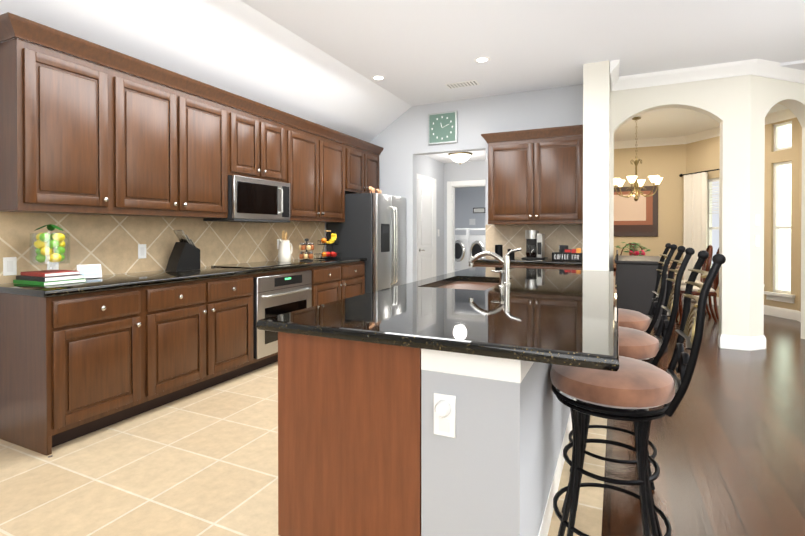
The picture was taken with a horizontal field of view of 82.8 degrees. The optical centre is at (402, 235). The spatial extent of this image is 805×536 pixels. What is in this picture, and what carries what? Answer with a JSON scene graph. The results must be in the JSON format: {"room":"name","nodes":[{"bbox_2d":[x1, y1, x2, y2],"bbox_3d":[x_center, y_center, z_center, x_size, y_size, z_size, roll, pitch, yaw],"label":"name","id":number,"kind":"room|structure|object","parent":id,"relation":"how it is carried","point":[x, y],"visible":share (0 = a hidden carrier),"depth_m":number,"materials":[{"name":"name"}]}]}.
{"room":"kitchen","nodes":[
{"label":"kitchen","id":0,"kind":"room"},
{"bbox_2d":[1,39,325,283],"bbox_3d":[-2.491,-0.022,2.959,0.120,2.470,8.760,0,0,25],"label":"wall","id":1,"kind":"structure","parent":0,"point":[325,222],"depth_m":5.98,"materials":[{"name":"grey"}]},
{"bbox_2d":[0,16,115,215],"bbox_3d":[-2.241,-0.692,2.929,0.344,1.090,0.534,0,0,25],"label":"upper cabinet","id":2,"kind":"object","parent":1,"relation":"attached to","point":[115,170],"depth_m":2.79,"materials":[{"name":"brown wood"}]},
{"bbox_2d":[116,52,231,219],"bbox_3d":[-1.908,-0.697,3.639,0.344,1.090,1.035,0,0,25],"label":"upper cabinet","id":3,"kind":"object","parent":1,"relation":"attached to","point":[174,147],"depth_m":3.50,"materials":[{"name":"brown wood"}]},
{"bbox_2d":[232,93,287,182],"bbox_3d":[-1.522,-0.703,4.460,0.344,1.090,0.780,0,0,25],"label":"upper cabinet","id":4,"kind":"object","parent":1,"relation":"attached to","point":[259,143],"depth_m":4.36,"materials":[{"name":"brown wood"}]},
{"bbox_2d":[203,175,289,222],"bbox_3d":[-1.475,-0.335,4.441,0.419,0.403,0.766,0,0,25],"label":"microwave","id":5,"kind":"object","parent":4,"relation":"attached to","point":[256,200],"visible":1,"depth_m":4.28,"materials":[{"name":"grey metal"}]},
{"bbox_2d":[268,116,347,223],"bbox_3d":[-1.113,-0.709,5.332,0.344,1.090,1.145,0,0,25],"label":"upper cabinet","id":6,"kind":"object","parent":1,"relation":"attached to","point":[317,165],"depth_m":5.21,"materials":[{"name":"brown wood"}]},
{"bbox_2d":[348,136,379,193],"bbox_3d":[-0.673,-0.716,6.269,0.344,1.090,0.926,0,0,25],"label":"upper cabinet","id":7,"kind":"object","parent":1,"relation":"attached to","point":[363,160],"depth_m":6.15,"materials":[{"name":"brown wood"}]},
{"bbox_2d":[0,0,411,147],"bbox_3d":[-2.107,-1.525,2.768,0.970,0.722,8.760,0,0,25],"label":"ceiling","id":8,"kind":"structure","parent":0,"point":[240,48],"depth_m":3.86,"materials":[{"name":"white paint"}]},
{"bbox_2d":[0,362,606,535],"bbox_3d":[-0.045,1.228,4.273,3.600,0.050,13.200,0,0,25],"label":"floor","id":9,"kind":"structure","parent":0,"point":[204,462],"depth_m":2.31,"materials":[{"name":"beige tile"}]},
{"bbox_2d":[0,288,147,455],"bbox_3d":[-2.107,0.776,2.893,0.626,0.875,0.564,0,0,25],"label":"base cabinet","id":10,"kind":"object","parent":9,"relation":"on","point":[72,367],"depth_m":2.67,"materials":[{"name":"brown wood"}]},
{"bbox_2d":[0,256,366,299],"bbox_3d":[-1.480,0.308,4.207,0.646,0.039,3.535,0,0,25],"label":"countertop","id":11,"kind":"structure","parent":10,"relation":"on","point":[118,280],"depth_m":3.17,"materials":[{"name":"black stone"}]},
{"bbox_2d":[13,270,85,285],"bbox_3d":[-2.211,0.262,2.863,0.330,0.071,0.240,0,0,25],"label":"books","id":12,"kind":"object","parent":11,"relation":"on","point":[47,278],"visible":0.98,"depth_m":2.79,"materials":[{"name":"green paper"}]},
{"bbox_2d":[29,224,69,271],"bbox_3d":[-2.214,0.077,2.868,0.204,0.297,0.204,0,0,25],"label":"jar","id":13,"kind":"object","parent":12,"relation":"on","point":[47,250],"visible":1,"depth_m":2.83,"materials":[{"name":"clear glass"}]},
{"bbox_2d":[77,264,101,278],"bbox_3d":[-2.150,0.248,3.131,0.140,0.096,0.070,0,1,-45],"label":"smart display","id":14,"kind":"object","parent":11,"relation":"on","point":[89,271],"visible":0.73,"depth_m":3.12,"materials":[{"name":"white paint"}]},
{"bbox_2d":[165,230,199,270],"bbox_3d":[-1.839,0.122,3.825,0.125,0.337,0.240,0,0,25],"label":"knife block","id":15,"kind":"object","parent":11,"relation":"on","point":[185,254],"visible":1,"depth_m":3.79,"materials":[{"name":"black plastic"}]},
{"bbox_2d":[208,260,307,267],"bbox_3d":[-1.381,0.283,4.434,0.500,0.009,0.750,0,0,25],"label":"cooktop","id":16,"kind":"object","parent":11,"relation":"in","point":[251,263],"depth_m":4.37,"materials":[{"name":"black glass"}]},
{"bbox_2d":[278,231,292,261],"bbox_3d":[-1.260,0.115,4.926,0.136,0.335,0.223,0,0,25],"label":"pitcher","id":17,"kind":"object","parent":11,"relation":"on","point":[284,252],"visible":0.98,"depth_m":4.86,"materials":[{"name":"white ceramic"}]},
{"bbox_2d":[299,238,313,260],"bbox_3d":[-1.057,0.157,5.027,0.164,0.250,0.162,0,0,25],"label":"spice carousel","id":18,"kind":"object","parent":11,"relation":"on","point":[306,246],"visible":1,"depth_m":4.98,"materials":[{"name":"black plastic"}]},
{"bbox_2d":[314,230,341,258],"bbox_3d":[-0.889,0.109,5.456,0.205,0.336,0.287,0,0,25],"label":"fruit basket","id":19,"kind":"object","parent":11,"relation":"on","point":[333,254],"visible":1,"depth_m":5.43,"materials":[{"name":"food"}]},
{"bbox_2d":[148,276,255,410],"bbox_3d":[-1.776,0.771,3.599,0.626,0.875,0.996,0,0,25],"label":"base cabinet","id":20,"kind":"object","parent":9,"relation":"on","point":[200,332],"depth_m":3.41,"materials":[{"name":"brown wood"}]},
{"bbox_2d":[256,268,315,369],"bbox_3d":[-1.380,0.765,4.443,0.626,0.875,0.868,0,0,25],"label":"base cabinet","id":21,"kind":"object","parent":9,"relation":"on","point":[267,360],"depth_m":4.29,"materials":[{"name":"brown wood"}]},
{"bbox_2d":[316,260,366,305],"bbox_3d":[-0.967,0.758,5.322,0.626,0.875,1.076,0,0,25],"label":"base cabinet","id":22,"kind":"object","parent":9,"relation":"on","point":[335,282],"depth_m":5.14,"materials":[{"name":"brown wood"}]},
{"bbox_2d":[326,193,405,293],"bbox_3d":[-0.438,0.330,6.182,0.822,1.720,0.875,0,0,25],"label":"refrigerator","id":23,"kind":"object","parent":9,"relation":"on","point":[372,228],"visible":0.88,"depth_m":5.80,"materials":[{"name":"grey metal"}]},
{"bbox_2d":[369,186,376,192],"bbox_3d":[-0.382,-0.576,5.750,0.060,0.095,0.127,0,0,16],"label":"figurine","id":24,"kind":"object","parent":23,"relation":"on","point":[371,189],"depth_m":5.73,"materials":[{"name":"beige ceramic"}]},
{"bbox_2d":[256,248,618,535],"bbox_3d":[0.605,0.646,2.693,1.203,1.138,2.830,0,0,25],"label":"kitchen island","id":25,"kind":"object","parent":9,"relation":"on","point":[349,416],"visible":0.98,"depth_m":1.60,"materials":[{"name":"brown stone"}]},
{"bbox_2d":[256,267,618,370],"bbox_3d":[0.609,0.406,2.689,1.195,0.215,2.830,0,0,25],"label":"island countertop","id":26,"kind":"structure","parent":25,"relation":"on","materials":[{"name":"black stone"}]},
{"bbox_2d":[469,248,521,286],"bbox_3d":[0.538,0.187,2.764,0.333,0.222,0.218,0,0,25],"label":"faucet","id":27,"kind":"object","parent":26,"relation":"on","point":[504,274],"depth_m":2.79,"materials":[{"name":"silver metal"}]},
{"bbox_2d":[455,228,468,271],"bbox_3d":[1.597,0.497,10.662,0.795,1.320,0.685,0,0,-30],"label":"washer","id":28,"kind":"object","parent":9,"relation":"on","point":[461,248],"visible":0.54,"depth_m":10.38,"materials":[{"name":"white metal"}]},
{"bbox_2d":[468,228,484,267],"bbox_3d":[1.940,0.502,10.063,0.795,1.320,0.685,0,0,-30],"label":"washer","id":29,"kind":"object","parent":9,"relation":"on","point":[476,240],"visible":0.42,"depth_m":9.93,"materials":[{"name":"white metal"}]},
{"bbox_2d":[472,125,582,269],"bbox_3d":[1.499,-0.020,5.402,1.225,2.430,0.659,0,0,25],"label":"cabinetry","id":30,"kind":"object","parent":9,"relation":"on","point":[535,182],"visible":0.44,"depth_m":5.38,"materials":[{"name":"brown wood"}]},
{"bbox_2d":[475,224,582,265],"bbox_3d":[1.502,0.092,5.409,1.225,0.454,0.646,0,0,25],"label":"backsplash","id":31,"kind":"structure","parent":30,"relation":"on","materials":[{"name":"beige tile"}]},
{"bbox_2d":[495,245,502,257],"bbox_3d":[1.158,0.196,5.489,0.090,0.165,0.089,0,0,25],"label":"canister","id":32,"kind":"object","parent":31,"relation":"on","point":[499,250],"depth_m":5.45,"materials":[{"name":"black metal"}]},
{"bbox_2d":[507,249,514,258],"bbox_3d":[1.298,0.221,5.457,0.084,0.115,0.083,0,0,25],"label":"canister","id":33,"kind":"object","parent":31,"relation":"on","point":[512,256],"depth_m":5.42,"materials":[{"name":"black metal"}]},
{"bbox_2d":[521,230,547,259],"bbox_3d":[1.555,0.109,5.368,0.260,0.340,0.262,0,0,25],"label":"coffee maker","id":34,"kind":"object","parent":31,"relation":"on","point":[535,244],"visible":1,"depth_m":5.31,"materials":[{"name":"black plastic"}]},
{"bbox_2d":[559,245,567,251],"bbox_3d":[1.852,0.196,5.249,0.104,0.168,0.110,0,0,25],"label":"jar","id":35,"kind":"object","parent":31,"relation":"on","point":[562,248],"visible":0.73,"depth_m":5.21,"materials":[{"name":"grey"}]},
{"bbox_2d":[552,248,582,260],"bbox_3d":[1.829,0.212,5.064,0.315,0.140,0.122,0,0,25],"label":"box","id":36,"kind":"object","parent":31,"relation":"on","point":[576,254],"visible":0.98,"depth_m":5.01,"materials":[{"name":"black wood"}]},
{"bbox_2d":[417,155,443,275],"bbox_3d":[0.349,-0.039,7.315,0.120,2.440,1.540,0,0,25],"label":"wall","id":37,"kind":"structure","parent":0,"point":[427,166],"depth_m":7.72,"materials":[{"name":"grey paint"}]},
{"bbox_2d":[418,180,434,280],"bbox_3d":[0.393,0.164,7.191,0.064,2.016,0.702,0,0,25],"label":"pantry door","id":38,"kind":"structure","parent":37,"relation":"in","point":[426,230],"depth_m":7.18,"materials":[{"name":"white paint"}]},
{"bbox_2d":[417,174,485,280],"bbox_3d":[0.872,0.125,7.137,1.010,2.115,1.660,0,0,25],"label":"door frame","id":39,"kind":"structure","parent":37,"relation":"attached to","point":[452,186],"depth_m":7.69,"materials":[{"name":"white paint"}]},
{"bbox_2d":[425,150,485,162],"bbox_3d":[0.985,-1.297,7.074,1.470,0.080,1.660,0,0,25],"label":"ceiling","id":40,"kind":"structure","parent":0,"point":[475,156],"depth_m":7.28,"materials":[{"name":"white paint"}]},
{"bbox_2d":[448,152,471,164],"bbox_3d":[0.888,-1.171,7.021,0.370,0.170,0.370,0,0,25],"label":"light","id":41,"kind":"object","parent":40,"relation":"attached to","point":[460,157],"visible":0.96,"depth_m":6.91,"materials":[{"name":"white glass"}]},
{"bbox_2d":[444,160,485,273],"bbox_3d":[1.312,-0.042,7.780,1.470,2.440,0.120,0,0,25],"label":"wall","id":42,"kind":"structure","parent":0,"point":[468,170],"depth_m":7.88,"materials":[{"name":"grey paint"}]},
{"bbox_2d":[455,186,485,227],"bbox_3d":[2.499,-0.069,11.520,2.700,2.440,0.100,0,0,25],"label":"wall","id":43,"kind":"structure","parent":0,"point":[468,200],"depth_m":11.81,"materials":[{"name":"grey paint"}]},
{"bbox_2d":[469,219,474,224],"bbox_3d":[1.803,-0.351,11.778,0.160,0.160,0.020,0,0,25],"label":"light switch","id":44,"kind":"object","parent":43,"relation":"attached to","point":[471,221],"depth_m":11.77,"materials":[{"name":"white plastic"}]},
{"bbox_2d":[473,208,484,212],"bbox_3d":[1.966,-0.640,11.699,0.320,0.140,0.022,0,0,25],"label":"framed picture","id":45,"kind":"object","parent":43,"relation":"attached to","point":[476,210],"depth_m":11.69,"materials":[{"name":"black plastic"}]},
{"bbox_2d":[421,362,573,535],"bbox_3d":[0.774,0.779,2.614,0.310,0.873,2.700,0,0,25],"label":"wall","id":46,"kind":"structure","parent":0,"point":[489,469],"depth_m":1.40,"materials":[{"name":"grey paint"}]},
{"bbox_2d":[434,393,455,437],"bbox_3d":[0.124,0.559,1.403,0.072,0.130,0.038,0,0,25],"label":"outlet","id":47,"kind":"object","parent":46,"relation":"attached to","point":[444,414],"visible":1,"depth_m":1.41,"materials":[{"name":"white paint"}]},
{"bbox_2d":[421,349,575,535],"bbox_3d":[0.775,0.780,2.613,0.312,0.871,2.702,0,0,25],"label":"trim","id":48,"kind":"structure","parent":46,"relation":"attached to","point":[503,369],"depth_m":1.41,"materials":[{"name":"white paint"}]},
{"bbox_2d":[240,0,804,140],"bbox_3d":[3.085,-1.819,2.505,8.650,0.130,12.700,0,0,25],"label":"ceiling","id":49,"kind":"structure","parent":0,"point":[418,52],"depth_m":4.18,"materials":[{"name":"white paint"}]},
{"bbox_2d":[371,75,385,80],"bbox_3d":[-0.275,-1.802,5.220,0.170,0.004,0.170,0,0,25],"label":"recessed light","id":50,"kind":"object","parent":49,"relation":"in","point":[377,77],"visible":1,"depth_m":5.21,"materials":[{"name":"white paint"}]},
{"bbox_2d":[445,80,479,88],"bbox_3d":[0.712,-1.799,5.442,0.380,0.010,0.180,0,0,25],"label":"ceiling vent","id":51,"kind":"object","parent":49,"relation":"in","point":[462,84],"visible":1,"depth_m":5.43,"materials":[{"name":"white metal"}]},
{"bbox_2d":[474,57,490,62],"bbox_3d":[0.817,-1.798,4.675,0.170,0.004,0.170,0,0,25],"label":"recessed light","id":52,"kind":"object","parent":49,"relation":"in","point":[482,59],"visible":1,"depth_m":4.66,"materials":[{"name":"white paint"}]},
{"bbox_2d":[614,117,662,200],"bbox_3d":[3.552,-1.151,6.931,0.723,1.270,0.731,0,0,25],"label":"dining chandelier","id":53,"kind":"object","parent":49,"relation":"hanging from","point":[654,179],"visible":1,"depth_m":6.91,"materials":[{"name":"brown metal"}]},
{"bbox_2d":[369,75,750,336],"bbox_3d":[1.468,-0.308,5.849,4.830,3.000,0.160,0,0,25],"label":"wall","id":54,"kind":"structure","parent":0,"point":[725,103],"depth_m":5.30,"materials":[{"name":"white paint"}]},
{"bbox_2d":[428,110,457,144],"bbox_3d":[0.542,-1.456,6.187,0.420,0.430,0.039,0,0,25],"label":"wall clock","id":55,"kind":"object","parent":54,"relation":"attached to","point":[442,127],"visible":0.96,"depth_m":6.17,"materials":[{"name":"green metal"}]},
{"bbox_2d":[610,59,620,88],"bbox_3d":[2.295,-1.736,4.931,0.090,0.130,0.540,0,0,25],"label":"crown molding","id":56,"kind":"structure","parent":54,"relation":"attached to","point":[615,80],"depth_m":4.89,"materials":[{"name":"white paint"}]},
{"bbox_2d":[611,59,804,90],"bbox_3d":[4.534,-1.741,5.510,3.652,0.130,2.353,0,0,25],"label":"crown molding","id":57,"kind":"structure","parent":54,"relation":"attached to","point":[766,68],"depth_m":4.88,"materials":[{"name":"white paint"}]},
{"bbox_2d":[583,60,609,270],"bbox_3d":[2.192,-0.303,5.134,0.250,3.000,0.840,0,0,25],"label":"wall column","id":58,"kind":"structure","parent":0,"point":[596,166],"depth_m":4.75,"materials":[{"name":"white paint"}]},
{"bbox_2d":[614,144,685,279],"bbox_3d":[4.297,-0.314,8.807,2.000,2.970,0.120,0,0,25],"label":"wall","id":59,"kind":"structure","parent":0,"point":[667,163],"depth_m":8.49,"materials":[{"name":"beige paint"}]},
{"bbox_2d":[614,186,657,236],"bbox_3d":[4.309,-0.454,8.713,1.000,0.950,0.038,0,0,25],"label":"framed picture","id":60,"kind":"object","parent":59,"relation":"attached to","point":[634,218],"visible":0.6,"depth_m":8.64,"materials":[{"name":"brown"}]},
{"bbox_2d":[601,300,804,535],"bbox_3d":[4.619,1.238,2.912,6.200,0.050,14.700,0,0,25],"label":"floor","id":61,"kind":"structure","parent":0,"point":[727,439],"depth_m":2.60,"materials":[{"name":"brown wood"}]},
{"bbox_2d":[620,243,641,255],"bbox_3d":[4.168,0.657,8.257,0.470,1.047,0.535,0,0,25],"label":"dining chair","id":62,"kind":"object","parent":61,"relation":"on","point":[631,248],"visible":0.04,"depth_m":8.46,"materials":[{"name":"brown wood"}]},
{"bbox_2d":[569,246,694,489],"bbox_3d":[1.149,0.635,2.360,0.572,1.162,0.448,0,0,25],"label":"bar stool","id":63,"kind":"object","parent":61,"relation":"on","point":[637,344],"visible":0.48,"depth_m":2.22,"materials":[{"name":"black metal"}]},
{"bbox_2d":[589,243,676,421],"bbox_3d":[1.429,0.630,2.957,0.572,1.162,0.448,0,0,25],"label":"bar stool","id":64,"kind":"object","parent":61,"relation":"on","point":[632,319],"visible":0.4,"depth_m":2.79,"materials":[{"name":"brown fabric"}]},
{"bbox_2d":[550,250,725,535],"bbox_3d":[0.869,0.639,1.762,0.572,1.162,0.448,0,0,25],"label":"bar stool","id":65,"kind":"object","parent":61,"relation":"on","point":[629,386],"visible":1,"depth_m":1.65,"materials":[{"name":"black metal"}]},
{"bbox_2d":[615,250,669,351],"bbox_3d":[2.760,0.696,5.327,0.510,1.000,1.230,0,0,25],"label":"buffet","id":66,"kind":"object","parent":61,"relation":"on","point":[637,277],"visible":0.58,"depth_m":4.80,"materials":[{"name":"black wood"}]},
{"bbox_2d":[613,259,679,326],"bbox_3d":[3.552,0.806,6.945,1.142,0.764,2.285,0,0,25],"label":"dining table","id":67,"kind":"object","parent":61,"relation":"on","point":[677,266],"visible":0.08,"depth_m":6.19,"materials":[{"name":"brown wood"}]},
{"bbox_2d":[615,242,650,255],"bbox_3d":[3.300,0.262,6.556,0.458,0.327,0.500,0,0,25],"label":"flower centerpiece","id":68,"kind":"object","parent":67,"relation":"on","point":[637,252],"visible":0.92,"depth_m":6.45,"materials":[{"name":"red"}]},
{"bbox_2d":[681,245,712,316],"bbox_3d":[4.359,0.666,6.896,0.535,1.047,0.470,0,0,25],"label":"dining chair","id":69,"kind":"object","parent":61,"relation":"on","point":[706,265],"visible":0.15,"depth_m":6.72,"materials":[{"name":"brown wood"}]},
{"bbox_2d":[676,248,718,324],"bbox_3d":[4.019,0.671,6.172,0.535,1.047,0.470,0,0,25],"label":"dining chair","id":70,"kind":"object","parent":61,"relation":"on","point":[715,284],"visible":0.56,"depth_m":6.07,"materials":[{"name":"brown wood"}]},
{"bbox_2d":[686,117,801,311],"bbox_3d":[5.240,-0.301,6.967,1.270,2.970,2.549,0,0,25],"label":"wall","id":71,"kind":"structure","parent":0,"point":[702,155],"depth_m":6.76,"materials":[{"name":"beige paint"}]},
{"bbox_2d":[679,169,719,300],"bbox_3d":[5.216,0.015,7.576,0.941,2.270,1.322,0,0,25],"label":"curtain","id":72,"kind":"object","parent":71,"relation":"hanging from","point":[695,209],"visible":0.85,"depth_m":8.01,"materials":[{"name":"white fabric"}]},
{"bbox_2d":[614,109,800,321],"bbox_3d":[3.998,-0.300,6.815,3.148,2.970,3.739,0,0,25],"label":"crown molding","id":73,"kind":"structure","parent":71,"relation":"attached to","point":[778,116],"depth_m":7.76,"materials":[{"name":"white paint"}]},
{"bbox_2d":[707,121,794,303],"bbox_3d":[5.401,-0.343,7.189,0.150,2.590,1.600,0,0,-10],"label":"dining room window","id":74,"kind":"structure","parent":71,"relation":"in","point":[787,297],"depth_m":6.73,"materials":[{"name":"white paint"}]},
{"bbox_2d":[749,75,804,338],"bbox_3d":[5.097,-0.305,5.370,3.200,3.000,0.160,0,0,-20],"label":"wall","id":75,"kind":"structure","parent":0,"point":[767,94],"depth_m":4.81,"materials":[{"name":"white paint"}]},
{"bbox_2d":[718,333,765,350],"bbox_3d":[5.010,1.126,5.347,2.530,0.140,2.279,0,0,25],"label":"baseboard","id":76,"kind":"structure","parent":75,"relation":"attached to","point":[742,342],"depth_m":4.79,"materials":[{"name":"white paint"}]},
{"bbox_2d":[755,235,759,246],"bbox_3d":[3.725,0.059,4.786,0.070,0.120,0.007,0,0,-20],"label":"light switch","id":77,"kind":"object","parent":75,"relation":"attached to","point":[757,237],"depth_m":4.78,"materials":[{"name":"white paint"}]},
{"label":"outside","id":78,"kind":"structure","parent":0,"visible":0},
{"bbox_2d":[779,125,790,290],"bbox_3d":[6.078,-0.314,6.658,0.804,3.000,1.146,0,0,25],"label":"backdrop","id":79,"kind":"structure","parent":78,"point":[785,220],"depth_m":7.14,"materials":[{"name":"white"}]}
]}

